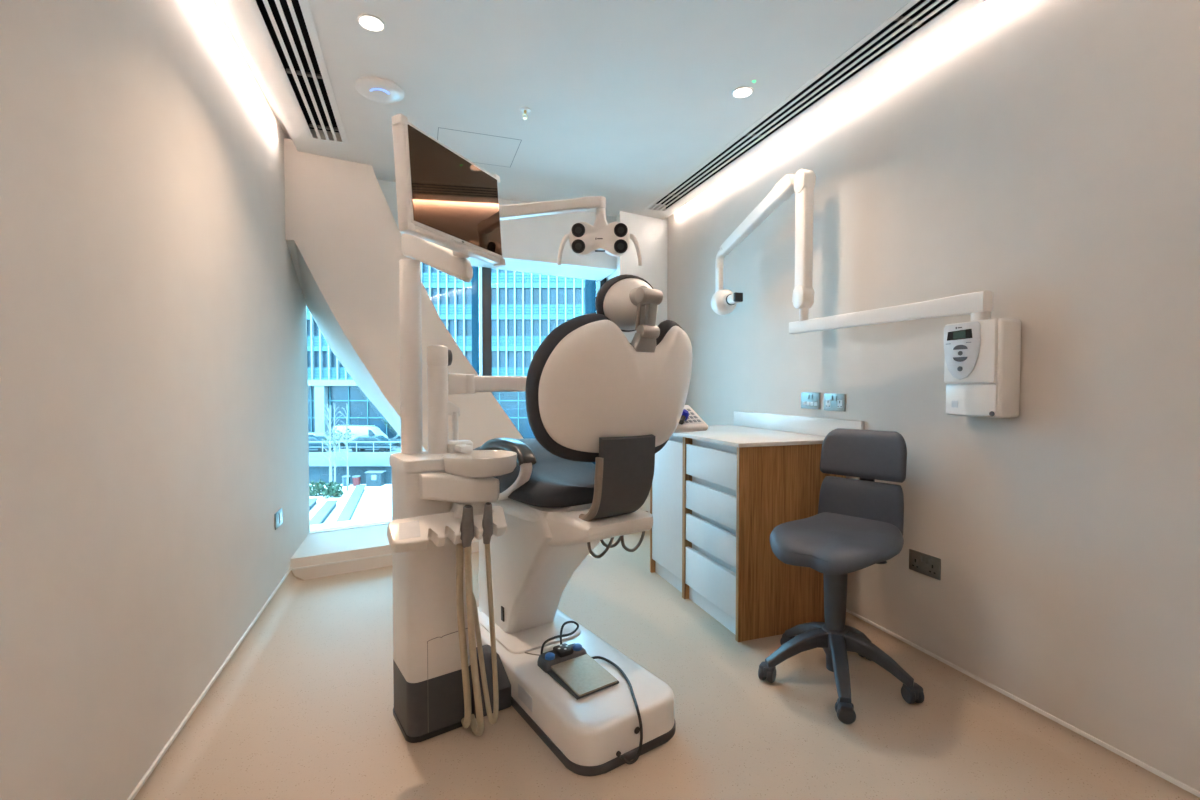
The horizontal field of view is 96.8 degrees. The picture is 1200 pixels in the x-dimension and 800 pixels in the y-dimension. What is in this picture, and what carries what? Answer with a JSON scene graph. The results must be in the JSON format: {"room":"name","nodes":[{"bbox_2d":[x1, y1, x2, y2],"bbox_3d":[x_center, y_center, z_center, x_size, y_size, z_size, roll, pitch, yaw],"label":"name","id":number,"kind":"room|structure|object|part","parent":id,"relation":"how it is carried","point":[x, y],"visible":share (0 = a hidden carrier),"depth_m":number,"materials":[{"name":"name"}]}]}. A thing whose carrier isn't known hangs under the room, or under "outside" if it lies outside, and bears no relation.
{"room":"dental clinic","nodes":[
{"label":"dental clinic","id":0,"kind":"room"},
{"bbox_2d":[0,0,309,799],"bbox_3d":[-1.224,-0.190,1.120,0.120,2.680,5.520,-1,2,-19],"label":"wall","id":1,"kind":"structure","parent":0,"point":[154,370],"depth_m":1.44,"materials":[{"name":"paint"}]},
{"bbox_2d":[127,567,291,799],"bbox_3d":[-1.065,1.072,0.886,0.008,0.014,4.912,-1,2,-19],"label":"trim","id":2,"kind":"structure","parent":1,"relation":"attached to","point":[156,761],"depth_m":1.82,"materials":[{"name":"paint"}]},
{"bbox_2d":[133,570,304,799],"bbox_3d":[-1.032,1.118,0.898,0.078,0.076,4.910,-1,2,-19],"label":"baseboard","id":3,"kind":"structure","parent":1,"relation":"attached to","point":[173,772],"depth_m":1.91,"materials":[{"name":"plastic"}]},
{"bbox_2d":[275,508,282,529],"bbox_3d":[-1.767,0.653,2.934,0.008,0.088,0.150,-1,2,-19],"label":"wall socket","id":4,"kind":"object","parent":1,"relation":"attached to","point":[278,515],"visible":1,"depth_m":2.92,"materials":[{"name":"metal"}]},
{"bbox_2d":[292,540,478,569],"bbox_3d":[-0.871,1.004,3.790,2.300,0.010,0.006,-1,2,-31],"label":"trim","id":5,"kind":"structure","parent":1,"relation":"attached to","point":[477,540],"depth_m":3.35,"materials":[{"name":"plastic"}]},
{"bbox_2d":[215,0,291,139],"bbox_3d":[0.030,-1.559,1.845,2.985,0.020,6.150,-1,2,-19],"label":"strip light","id":6,"kind":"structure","parent":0,"point":[219,3],"depth_m":2.46,"materials":[{"name":"paint"}]},
{"bbox_2d":[284,138,522,450],"bbox_3d":[-1.159,-0.314,3.918,1.970,2.498,0.568,-1,2,-31],"label":"beam","id":7,"kind":"structure","parent":0,"point":[343,236],"depth_m":3.39,"materials":[{"name":"paint"}]},
{"bbox_2d":[290,516,478,579],"bbox_3d":[-0.833,0.998,4.296,2.920,0.140,0.828,-1,2,-31],"label":"sill","id":8,"kind":"structure","parent":7,"relation":"attached to","point":[348,544],"depth_m":3.46,"materials":[{"name":"paint"}]},
{"bbox_2d":[309,266,605,533],"bbox_3d":[-1.096,-0.296,4.431,2.600,2.440,0.290,-1,2,-31],"label":"window","id":9,"kind":"structure","parent":7,"relation":"in","point":[481,279],"depth_m":4.38,"materials":[{"name":"glass"}]},
{"bbox_3d":[-1.045,0.922,4.377,2.600,0.006,0.070,-1,2,-31],"label":"frame","id":10,"kind":"part","parent":9,"relation":"part of","materials":[{"name":"plastic"}]},
{"bbox_3d":[-1.585,-0.290,4.054,1.374,2.434,0.020,-1,2,-31],"label":"pane","id":11,"kind":"part","parent":9,"relation":"part of","materials":[{"name":"clear glass"}]},
{"bbox_3d":[-0.945,-0.296,4.398,0.078,2.440,0.080,-1,2,-31],"label":"frame","id":12,"kind":"part","parent":9,"relation":"part of","materials":[{"name":"grey metal"}]},
{"bbox_3d":[0.016,-0.310,4.967,0.078,2.440,0.080,-1,2,-31],"label":"frame","id":13,"kind":"part","parent":9,"relation":"part of","materials":[{"name":"white metal"}]},
{"bbox_2d":[377,179,616,280],"bbox_3d":[-0.947,-1.299,4.055,2.500,0.455,0.483,-1,2,-31],"label":"wall","id":14,"kind":"structure","parent":0,"point":[529,244],"depth_m":4.18,"materials":[{"name":"white paint"}]},
{"bbox_2d":[221,0,987,219],"bbox_3d":[0.060,-1.473,1.805,2.639,0.050,6.050,-1,2,-19],"label":"ceiling","id":15,"kind":"structure","parent":0,"point":[626,99],"depth_m":2.40,"materials":[{"name":"paint"}]},
{"bbox_2d":[246,0,347,143],"bbox_3d":[-1.061,-1.466,1.607,0.210,0.054,3.032,-1,2,-19],"label":"ceiling vent","id":16,"kind":"object","parent":15,"relation":"in","point":[287,29],"visible":1,"depth_m":2.33,"materials":[{"name":"white metal"}]},
{"bbox_2d":[357,14,384,31],"bbox_3d":[-0.881,-1.452,2.055,0.100,0.006,0.100,-1,2,-19],"label":"recessed light","id":17,"kind":"object","parent":15,"relation":"in","point":[369,22],"visible":1,"depth_m":2.05,"materials":[{"name":"white plastic"}]},
{"bbox_2d":[355,76,403,102],"bbox_3d":[-1.040,-1.456,2.519,0.216,0.021,0.216,-1,2,-19],"label":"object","id":18,"kind":"object","parent":15,"relation":"attached to","point":[377,89],"visible":1,"depth_m":2.49,"materials":[{"name":"white plastic"}]},
{"bbox_2d":[437,127,521,166],"bbox_3d":[-0.725,-1.483,3.149,0.456,0.001,0.400,-1,2,-19],"label":"access panel","id":19,"kind":"object","parent":15,"relation":"attached to","point":[475,147],"visible":0.76,"depth_m":3.12,"materials":[{"name":"paint"}]},
{"bbox_2d":[519,107,530,119],"bbox_3d":[-0.379,-1.450,2.702,0.058,0.044,0.058,-1,2,-19],"label":"sprinkler head","id":20,"kind":"object","parent":15,"relation":"attached to","point":[524,110],"visible":1,"depth_m":2.70},
{"bbox_2d":[732,86,752,98],"bbox_3d":[0.679,-1.464,2.540,0.100,0.006,0.100,-1,2,-19],"label":"recessed light","id":21,"kind":"object","parent":15,"relation":"in","point":[744,91],"visible":1,"depth_m":2.54,"materials":[{"name":"white"}]},
{"bbox_2d":[645,0,968,211],"bbox_3d":[1.014,-1.491,2.577,0.196,0.054,3.527,-1,2,-19],"label":"ceiling vent","id":22,"kind":"object","parent":15,"relation":"in","point":[914,18],"visible":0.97,"depth_m":2.51,"materials":[{"name":"white metal"}]},
{"bbox_2d":[606,211,667,512],"bbox_3d":[0.258,-0.250,4.754,0.478,2.610,0.799,-1,2,-19],"label":"wall pier","id":23,"kind":"object","parent":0,"point":[651,233],"visible":0.14,"depth_m":4.42,"materials":[{"name":"white paint"}]},
{"bbox_2d":[178,530,1143,799],"bbox_3d":[0.022,1.204,1.942,2.945,0.150,6.200,-1,2,-19],"label":"floor","id":24,"kind":"structure","parent":0,"point":[313,719],"depth_m":1.84,"materials":[{"name":"plastic"}]},
{"bbox_2d":[387,259,516,742],"bbox_3d":[-0.532,0.316,1.862,0.453,1.630,0.370,-1,2,-35],"label":"dental delivery unit","id":25,"kind":"object","parent":24,"relation":"on","point":[431,489],"visible":0.94,"depth_m":1.80,"materials":[{"name":"white plastic"}]},
{"bbox_3d":[-0.593,0.404,1.657,0.078,0.035,0.064,-1,2,-35],"label":"label plate","id":26,"kind":"part","parent":25,"relation":"part of","materials":[{"name":"white plastic"}]},
{"bbox_3d":[-0.589,-0.001,1.934,0.074,0.390,0.074,-1,2,-35],"label":"post","id":27,"kind":"part","parent":25,"relation":"part of","materials":[{"name":"white plastic"}]},
{"bbox_2d":[392,114,505,282],"bbox_3d":[-0.588,-0.609,1.774,0.326,0.401,0.495,1,2,23],"label":"monitor","id":28,"kind":"object","parent":25,"relation":"attached to","point":[448,205],"visible":1,"depth_m":1.68,"materials":[{"name":"white plastic"}]},
{"bbox_3d":[-0.572,-0.504,1.881,0.275,0.184,0.093,1,2,23],"label":"mount arm","id":29,"kind":"part","parent":28,"relation":"part of","materials":[{"name":"white plastic"}]},
{"bbox_3d":[-0.452,-0.649,1.716,0.025,0.292,0.456,1,2,23],"label":"frame","id":30,"kind":"part","parent":28,"relation":"part of","materials":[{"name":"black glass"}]},
{"bbox_3d":[-0.574,-0.157,1.964,0.042,0.060,0.060,-1,2,-35],"label":"post knob","id":31,"kind":"part","parent":25,"relation":"part of","materials":[{"name":"grey plastic"}]},
{"bbox_3d":[-0.491,0.296,1.833,0.263,0.115,0.180,-1,2,-35],"label":"bowl arm","id":32,"kind":"part","parent":25,"relation":"part of","materials":[{"name":"white plastic"}]},
{"bbox_3d":[-0.497,0.172,1.926,0.084,0.045,0.126,-1,2,-35],"label":"flush spout","id":33,"kind":"part","parent":25,"relation":"part of","materials":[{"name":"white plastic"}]},
{"bbox_2d":[456,505,483,735],"bbox_3d":[-0.440,0.734,1.777,0.080,0.784,0.119,-1,2,-35],"label":"suction handpiece","id":34,"kind":"object","parent":25,"relation":"attached to","point":[467,522],"visible":0.99,"depth_m":1.75,"materials":[{"name":"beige plastic"}]},
{"bbox_2d":[441,450,516,477],"bbox_3d":[-0.422,0.238,1.869,0.260,0.096,0.260,-1,2,-35],"label":"bowl","id":35,"kind":"object","parent":25,"relation":"on","point":[454,463],"depth_m":1.78,"materials":[{"name":"white ceramic"}]},
{"bbox_2d":[473,502,498,723],"bbox_3d":[-0.398,0.713,1.811,0.130,0.744,0.039,1,2,41],"label":"saliva ejector","id":36,"kind":"object","parent":25,"relation":"in","point":[487,523],"visible":0.97,"depth_m":1.78,"materials":[{"name":"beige plastic"}]},
{"bbox_2d":[398,196,641,265],"bbox_3d":[-0.287,-0.655,2.019,0.896,0.270,0.118,0,2,-12],"label":"lamp","id":37,"kind":"object","parent":25,"relation":"attached to","point":[585,239],"visible":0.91,"depth_m":2.06,"materials":[{"name":"white plastic"}]},
{"bbox_3d":[-0.351,-0.695,2.004,0.765,0.189,0.077,0,2,-16],"label":"spring arm","id":38,"kind":"part","parent":37,"relation":"part of","materials":[{"name":"white plastic"}]},
{"bbox_3d":[-0.138,-0.585,2.071,0.058,0.128,0.022,-1,2,-27],"label":"handle","id":39,"kind":"part","parent":37,"relation":"part of","materials":[{"name":"white plastic"}]},
{"bbox_3d":[0.135,-0.585,2.071,0.058,0.128,0.022,1,2,27],"label":"handle","id":40,"kind":"part","parent":37,"relation":"part of","materials":[{"name":"white plastic"}]},
{"bbox_2d":[448,373,707,432],"bbox_3d":[-0.069,0.017,2.144,1.016,0.243,0.426,-1,2,-35],"label":"tray","id":41,"kind":"object","parent":25,"relation":"attached to","point":[690,421],"visible":0.5,"depth_m":2.07,"materials":[{"name":"white plastic"}]},
{"bbox_3d":[-0.277,-0.065,2.172,0.706,0.080,0.058,-1,2,-35],"label":"swing arm","id":42,"kind":"part","parent":41,"relation":"part of","materials":[{"name":"white plastic"}]},
{"bbox_3d":[0.340,0.077,2.196,0.024,0.047,0.056,1,2,26],"label":"knob stem","id":43,"kind":"part","parent":41,"relation":"part of","materials":[{"name":"black plastic"}]},
{"bbox_3d":[0.348,0.064,2.216,0.042,0.049,0.046,-1,2,-35],"label":"blue knob","id":44,"kind":"part","parent":41,"relation":"part of","materials":[{"name":"plastic"}]},
{"bbox_3d":[0.350,0.063,2.258,0.161,0.072,0.104,-1,2,-35],"label":"key panel","id":45,"kind":"part","parent":41,"relation":"part of","materials":[{"name":"white plastic"}]},
{"bbox_2d":[473,274,691,775],"bbox_3d":[-0.312,0.346,2.370,0.649,1.544,1.742,-1,2,-35],"label":"dental chair","id":46,"kind":"object","parent":24,"relation":"on","point":[593,395],"visible":0.92,"depth_m":1.75,"materials":[{"name":"grey plastic"}]},
{"bbox_3d":[-0.367,0.196,2.099,0.068,0.090,0.396,-1,2,-35],"label":"armrest","id":47,"kind":"part","parent":46,"relation":"part of","materials":[{"name":"plastic"}]},
{"bbox_3d":[-0.264,1.051,1.882,0.001,0.050,0.110,-1,2,-35],"label":"label plate","id":48,"kind":"part","parent":46,"relation":"part of","materials":[{"name":"white plastic"}]},
{"bbox_2d":[473,438,594,507],"bbox_3d":[-0.404,0.327,2.493,0.480,0.314,1.435,-1,2,-35],"label":"seat cushion","id":49,"kind":"object","parent":46,"relation":"on","point":[540,478],"depth_m":1.97,"materials":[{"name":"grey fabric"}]},
{"bbox_3d":[-0.192,1.041,2.144,0.416,0.106,1.090,-1,2,-35],"label":"plate","id":50,"kind":"part","parent":46,"relation":"part of","materials":[{"name":"white plastic"}]},
{"bbox_2d":[537,621,642,764],"bbox_3d":[-0.014,0.999,1.879,0.237,0.222,0.548,-1,2,-35],"label":"foot pedal","id":51,"kind":"object","parent":46,"relation":"on","point":[578,673],"visible":1,"depth_m":1.91,"materials":[{"name":"grey plastic"}]},
{"bbox_3d":[-0.059,0.975,1.897,0.160,0.018,0.196,-1,2,-35],"label":"pedal plate","id":52,"kind":"part","parent":51,"relation":"part of","materials":[{"name":"metal"}]},
{"bbox_3d":[-0.192,1.109,2.146,0.422,0.030,1.096,-1,2,-35],"label":"trim","id":53,"kind":"part","parent":46,"relation":"part of","materials":[{"name":"grey plastic"}]},
{"bbox_2d":[525,313,682,462],"bbox_3d":[0.078,-0.032,1.796,0.649,0.484,0.219,-1,2,-35],"label":"cushion","id":54,"kind":"object","parent":46,"relation":"on","point":[580,407],"depth_m":1.66,"materials":[{"name":"grey fabric"}]},
{"bbox_2d":[595,274,652,331],"bbox_3d":[0.090,-0.318,1.762,0.238,0.184,0.091,-1,2,-35],"label":"cushion","id":55,"kind":"object","parent":46,"relation":"on","point":[606,301],"depth_m":1.69,"materials":[{"name":"grey fabric"}]},
{"bbox_2d":[650,435,683,597],"bbox_3d":[0.679,0.644,3.264,0.613,0.900,0.444,-1,2,-19],"label":"base cabinet","id":56,"kind":"object","parent":24,"relation":"on","point":[666,491],"visible":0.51,"depth_m":3.14,"materials":[{"name":"white laminate"}]},
{"bbox_3d":[0.610,0.639,3.466,0.613,0.900,0.018,-1,2,-19],"label":"panel","id":57,"kind":"part","parent":56,"relation":"part of","materials":[{"name":"white laminate"}]},
{"bbox_3d":[0.749,0.650,3.059,0.613,0.900,0.010,-1,2,-19],"label":"panel","id":58,"kind":"part","parent":56,"relation":"part of","materials":[{"name":"brown wood"}]},
{"bbox_2d":[683,437,845,641],"bbox_3d":[0.838,0.657,2.798,0.613,0.900,0.540,-1,2,-19],"label":"base cabinet","id":59,"kind":"object","parent":24,"relation":"on","point":[734,498],"visible":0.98,"depth_m":2.54,"materials":[{"name":"brown wood"}]},
{"bbox_3d":[0.754,0.650,3.045,0.613,0.900,0.018,-1,2,-19],"label":"panel","id":60,"kind":"part","parent":59,"relation":"part of","materials":[{"name":"brown wood"}]},
{"bbox_3d":[0.561,0.917,2.711,0.020,0.204,0.496,-1,2,-19],"label":"drawer","id":61,"kind":"part","parent":59,"relation":"part of","materials":[{"name":"laminate"}]},
{"bbox_3d":[0.561,0.703,2.706,0.020,0.143,0.496,-1,2,-19],"label":"drawer","id":62,"kind":"part","parent":59,"relation":"part of","materials":[{"name":"laminate"}]},
{"bbox_3d":[0.561,0.523,2.701,0.020,0.150,0.496,-1,2,-19],"label":"drawer","id":63,"kind":"part","parent":59,"relation":"part of","materials":[{"name":"laminate"}]},
{"bbox_3d":[0.561,0.329,2.696,0.020,0.164,0.496,-1,2,-19],"label":"drawer","id":64,"kind":"part","parent":59,"relation":"part of","materials":[{"name":"laminate"}]},
{"bbox_2d":[673,425,825,447],"bbox_3d":[0.766,0.191,2.995,0.635,0.020,1.007,-1,2,-19],"label":"countertop","id":65,"kind":"structure","parent":59,"relation":"on","point":[730,435],"depth_m":2.75,"materials":[{"name":"white laminate"}]},
{"bbox_3d":[0.922,0.663,2.552,0.613,0.900,0.020,-1,2,-19],"label":"panel","id":66,"kind":"part","parent":59,"relation":"part of","materials":[{"name":"brown wood"}]},
{"bbox_2d":[758,428,923,723],"bbox_3d":[0.961,0.629,2.136,0.575,0.990,0.589,-1,2,-42],"label":"stool","id":67,"kind":"object","parent":24,"relation":"on","point":[857,525],"visible":1,"depth_m":2.13,"materials":[{"name":"leather"}]},
{"bbox_3d":[0.794,0.994,2.134,0.255,0.156,0.056,0,2,-2],"label":"leg","id":68,"kind":"part","parent":67,"relation":"part of","materials":[{"name":"plastic"}]},
{"bbox_3d":[0.891,0.991,2.278,0.056,0.156,0.255,-1,2,-20],"label":"leg","id":69,"kind":"part","parent":67,"relation":"part of","materials":[{"name":"plastic"}]},
{"bbox_3d":[0.954,0.544,2.139,0.529,0.153,0.461,-1,2,-42],"label":"seat","id":70,"kind":"part","parent":67,"relation":"part of","materials":[{"name":"leather"}]},
{"bbox_3d":[0.900,0.998,1.998,0.056,0.156,0.255,0,2,16],"label":"leg","id":71,"kind":"part","parent":67,"relation":"part of","materials":[{"name":"plastic"}]},
{"bbox_3d":[1.058,0.992,2.230,0.255,0.156,0.056,-1,2,-38],"label":"leg","id":72,"kind":"part","parent":67,"relation":"part of","materials":[{"name":"plastic"}]},
{"bbox_3d":[1.113,0.453,2.279,0.076,0.215,0.350,-1,2,-42],"label":"backrest","id":73,"kind":"part","parent":67,"relation":"part of","materials":[{"name":"leather"}]},
{"bbox_3d":[1.131,0.230,2.289,0.090,0.200,0.351,-1,2,-42],"label":"backrest","id":74,"kind":"part","parent":67,"relation":"part of","materials":[{"name":"leather"}]},
{"bbox_3d":[1.063,0.996,2.056,0.255,0.156,0.056,1,2,34],"label":"leg","id":75,"kind":"part","parent":67,"relation":"part of","materials":[{"name":"plastic"}]},
{"bbox_2d":[667,0,1199,791],"bbox_3d":[1.394,-0.221,2.320,0.120,2.680,6.100,-1,2,-19],"label":"wall","id":76,"kind":"structure","parent":0,"point":[1042,156],"depth_m":1.85,"materials":[{"name":"paint"}]},
{"bbox_2d":[734,411,863,435],"bbox_3d":[1.074,0.134,3.045,0.021,0.092,1.080,-1,2,-19],"label":"upstand","id":77,"kind":"object","parent":76,"relation":"attached to","point":[797,424],"visible":0.76,"depth_m":2.98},
{"bbox_2d":[801,392,819,408],"bbox_3d":[1.136,0.003,2.881,0.009,0.088,0.146,-1,2,-19],"label":"wall socket","id":78,"kind":"object","parent":76,"relation":"attached to","point":[809,400],"visible":1,"depth_m":2.88,"materials":[{"name":"metal"}]},
{"bbox_2d":[824,393,845,411],"bbox_3d":[1.192,0.012,2.715,0.010,0.088,0.146,-1,2,-19],"label":"wall socket","id":79,"kind":"object","parent":76,"relation":"attached to","point":[832,402],"visible":1,"depth_m":2.71,"materials":[{"name":"metal"}]},
{"bbox_2d":[837,400,841,407],"bbox_3d":[1.204,0.020,2.677,0.001,0.039,0.032,-1,2,-19],"label":"outlet","id":80,"kind":"object","parent":79,"relation":"attached to","point":[839,402],"depth_m":2.68,"materials":[{"name":"white plastic"}]},
{"bbox_2d":[711,169,1020,417],"bbox_3d":[1.077,-0.553,2.609,0.166,1.192,1.694,-1,2,-24],"label":"dental x-ray machine","id":81,"kind":"object","parent":76,"relation":"attached to","point":[982,354],"visible":1,"depth_m":2.00,"materials":[{"name":"white plastic"}]},
{"bbox_3d":[1.024,-0.738,2.679,0.060,0.679,0.074,-1,2,-19],"label":"upright arm","id":82,"kind":"part","parent":81,"relation":"part of","materials":[{"name":"white plastic"}]},
{"bbox_3d":[1.193,-0.361,2.334,0.056,0.074,0.964,-1,2,-23],"label":"horizontal arm","id":83,"kind":"part","parent":81,"relation":"part of","materials":[{"name":"white plastic"}]},
{"bbox_3d":[1.325,0.015,1.991,0.001,0.025,0.024,-1,2,-19],"label":"label plate","id":84,"kind":"part","parent":81,"relation":"part of","materials":[{"name":"white plastic"}]},
{"bbox_3d":[1.325,-0.178,1.954,0.006,0.207,0.138,-1,2,-19],"label":"display panel","id":85,"kind":"part","parent":81,"relation":"part of","materials":[{"name":"white plastic"}]},
{"bbox_3d":[1.374,-0.302,1.925,0.060,0.042,0.060,-1,2,-19],"label":"arm post","id":86,"kind":"part","parent":81,"relation":"part of","materials":[{"name":"white plastic"}]},
{"bbox_2d":[909,549,940,579],"bbox_3d":[1.361,0.690,2.239,0.010,0.088,0.146,-1,2,-19],"label":"wall socket","id":87,"kind":"object","parent":76,"relation":"attached to","point":[925,564],"visible":1,"depth_m":2.23,"materials":[{"name":"metal"}]},
{"bbox_2d":[912,557,918,568],"bbox_3d":[1.347,0.696,2.276,0.001,0.039,0.032,-1,2,-19],"label":"outlet","id":88,"kind":"object","parent":87,"relation":"attached to","point":[915,560],"depth_m":2.28,"materials":[{"name":"metal"}]},
{"bbox_2d":[929,563,935,574],"bbox_3d":[1.373,0.698,2.200,0.001,0.039,0.032,-1,2,-19],"label":"outlet","id":89,"kind":"object","parent":87,"relation":"attached to","point":[932,566],"depth_m":2.20,"materials":[{"name":"metal"}]},
{"bbox_2d":[845,612,1199,799],"bbox_3d":[1.747,1.124,1.041,0.060,0.058,3.385,-1,2,-19],"label":"baseboard","id":90,"kind":"structure","parent":76,"relation":"attached to","point":[1141,782],"depth_m":1.83,"materials":[{"name":"paint"}]},
{"bbox_2d":[846,608,1199,797],"bbox_3d":[1.771,1.086,1.051,0.008,0.014,3.390,-1,2,-19],"label":"trim","id":91,"kind":"structure","parent":76,"relation":"attached to","point":[1195,792],"depth_m":1.80,"materials":[{"name":"paint"}]},
{"label":"outside","id":92,"kind":"structure","parent":0,"visible":0},
{"bbox_2d":[309,484,391,523],"bbox_3d":[0.002,8.157,25.723,120.000,0.300,43.001,0,2,0],"label":"ground","id":93,"kind":"structure","parent":92,"point":[375,501],"depth_m":39.06,"materials":[{"name":"white concrete"}]},
{"bbox_2d":[309,498,317,509],"bbox_3d":[-20.297,7.514,36.512,0.700,0.420,5.882,0,2,-18],"label":"stone bench","id":94,"kind":"object","parent":93,"relation":"on","point":[312,501],"visible":0.26,"depth_m":38.26,"materials":[{"name":"stone"}]},
{"bbox_2d":[309,479,326,500],"bbox_3d":[-21.515,6.809,40.633,1.547,1.612,1.474,0,2,0],"label":"shrub","id":95,"kind":"object","parent":93,"relation":"on","point":[315,491],"visible":0.88,"depth_m":40.29,"materials":[{"name":"green plant"}]},
{"bbox_3d":[-21.497,7.441,40.611,1.240,0.350,1.221,0,2,0],"label":"planter","id":96,"kind":"part","parent":95,"relation":"part of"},
{"bbox_2d":[310,500,336,524],"bbox_3d":[-18.172,7.557,34.862,0.700,0.420,7.669,0,2,-18],"label":"stone bench","id":97,"kind":"object","parent":93,"relation":"on","point":[328,507],"visible":0.56,"depth_m":34.81,"materials":[{"name":"stone"}]},
{"bbox_2d":[321,404,337,481],"bbox_3d":[-21.606,3.922,42.411,1.290,7.297,1.228,0,2,0],"label":"birch tree","id":98,"kind":"object","parent":93,"relation":"on","point":[327,404],"visible":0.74,"depth_m":42.41,"materials":[{"name":"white plant"}]},
{"bbox_2d":[322,405,339,481],"bbox_3d":[-20.558,3.969,40.616,1.227,7.297,1.227,0,2,-13],"label":"birch tree","id":99,"kind":"object","parent":93,"relation":"on","point":[330,439],"visible":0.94,"depth_m":40.61,"materials":[{"name":"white plant"}]},
{"bbox_2d":[322,481,343,502],"bbox_3d":[-19.852,6.839,39.804,1.459,1.597,1.512,0,2,0],"label":"shrub","id":100,"kind":"object","parent":93,"relation":"on","point":[331,491],"visible":0.96,"depth_m":39.56,"materials":[{"name":"green plant"}]},
{"bbox_3d":[-19.897,7.462,39.811,1.240,0.350,1.221,0,2,0],"label":"planter","id":101,"kind":"part","parent":100,"relation":"part of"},
{"bbox_2d":[331,403,341,481],"bbox_3d":[-22.424,3.851,45.161,1.145,7.294,1.149,0,2,0],"label":"birch tree","id":102,"kind":"object","parent":93,"relation":"on","point":[334,430],"visible":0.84,"depth_m":45.12,"materials":[{"name":"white plant"}]},
{"bbox_2d":[342,475,350,485],"bbox_3d":[-22.096,7.024,46.402,0.720,0.880,0.720,0,2,0],"label":"litter bin","id":103,"kind":"object","parent":93,"relation":"on","point":[344,478],"visible":0.76,"depth_m":46.13,"materials":[{"name":"paint"}]},
{"bbox_2d":[340,403,354,490],"bbox_3d":[-20.945,3.879,44.055,1.171,7.297,1.100,0,2,0],"label":"birch tree","id":104,"kind":"object","parent":93,"relation":"on","point":[346,434],"visible":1,"depth_m":44.01,"materials":[{"name":"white plant"}]},
{"bbox_2d":[336,485,365,521],"bbox_3d":[-17.647,7.477,37.911,0.701,0.420,14.200,-1,2,-19],"label":"stone bench","id":105,"kind":"object","parent":93,"relation":"on","point":[349,508],"visible":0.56,"depth_m":37.17,"materials":[{"name":"stone"}]},
{"bbox_2d":[352,475,360,485],"bbox_3d":[-21.196,7.024,46.402,0.720,0.880,0.720,0,2,0],"label":"litter bin","id":106,"kind":"object","parent":93,"relation":"on","point":[356,479],"visible":0.9,"depth_m":46.15,"materials":[{"name":"red paint"}]},
{"bbox_2d":[364,470,385,485],"bbox_3d":[-19.596,6.841,46.497,1.500,1.240,1.000,0,2,0],"label":"kiosk","id":107,"kind":"object","parent":93,"relation":"on","point":[373,477],"visible":1,"depth_m":46.10,"materials":[{"name":"paint"}]},
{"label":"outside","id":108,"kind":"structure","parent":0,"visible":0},
{"bbox_2d":[309,445,400,451],"bbox_3d":[0.005,5.092,58.654,120.000,0.900,23.000,0,2,0],"label":"ground","id":109,"kind":"structure","parent":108,"point":[337,448],"depth_m":51.09,"materials":[{"name":"concrete"}]},
{"bbox_2d":[308,432,332,440],"bbox_3d":[-29.295,4.033,54.132,4.200,1.445,1.750,0,2,0],"label":"car","id":110,"kind":"object","parent":109,"relation":"on","point":[309,433],"visible":0.04,"depth_m":54.15,"materials":[{"name":"white paint"}]},
{"bbox_2d":[308,435,337,451],"bbox_3d":[-27.196,4.133,50.333,4.200,1.445,1.750,0,2,0],"label":"car","id":111,"kind":"object","parent":109,"relation":"on","point":[312,445],"visible":0.35,"depth_m":49.48,"materials":[{"name":"paint"}]},
{"bbox_2d":[309,441,400,465],"bbox_3d":[-4.996,4.747,47.016,90.001,2.200,0.253,0,2,0],"label":"parapet","id":112,"kind":"object","parent":109,"relation":"on","point":[356,458],"visible":0.09,"depth_m":46.90,"materials":[{"name":"concrete"}]},
{"bbox_3d":[-4.996,4.122,47.005,90.000,0.950,0.060,0,2,0],"label":"railing","id":113,"kind":"part","parent":112,"relation":"part of","materials":[{"name":"white metal"}]},
{"bbox_2d":[333,425,388,448],"bbox_3d":[-23.895,3.654,53.321,4.900,2.245,1.750,0,2,0],"label":"van","id":114,"kind":"object","parent":109,"relation":"on","point":[358,430],"visible":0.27,"depth_m":52.45,"materials":[{"name":"white paint"}]},
{"bbox_2d":[348,435,396,451],"bbox_3d":[-21.596,4.127,50.533,4.200,1.445,1.750,0,2,0],"label":"car","id":115,"kind":"object","parent":109,"relation":"on","point":[382,446],"visible":0.87,"depth_m":49.69,"materials":[{"name":"paint"}]},
{"bbox_2d":[389,435,400,447],"bbox_3d":[-18.895,4.043,53.731,4.200,1.445,1.750,0,2,0],"label":"car","id":116,"kind":"object","parent":109,"relation":"on","point":[396,438],"visible":0.16,"depth_m":52.88,"materials":[{"name":"silver metal"}]},
{"bbox_2d":[307,262,584,438],"bbox_3d":[-13.995,-8.015,64.463,88.000,25.000,6.700,0,2,0],"label":"office building","id":117,"kind":"structure","parent":109,"relation":"on","point":[526,307],"depth_m":61.97,"materials":[{"name":"blue glass"}]},
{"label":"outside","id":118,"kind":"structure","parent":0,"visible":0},
{"bbox_2d":[309,466,391,483],"bbox_3d":[0.004,6.776,47.844,120.001,1.900,0.700,0,2,0],"label":"wall","id":119,"kind":"structure","parent":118,"point":[316,473],"depth_m":47.49,"materials":[{"name":"grey concrete"}]}
]}

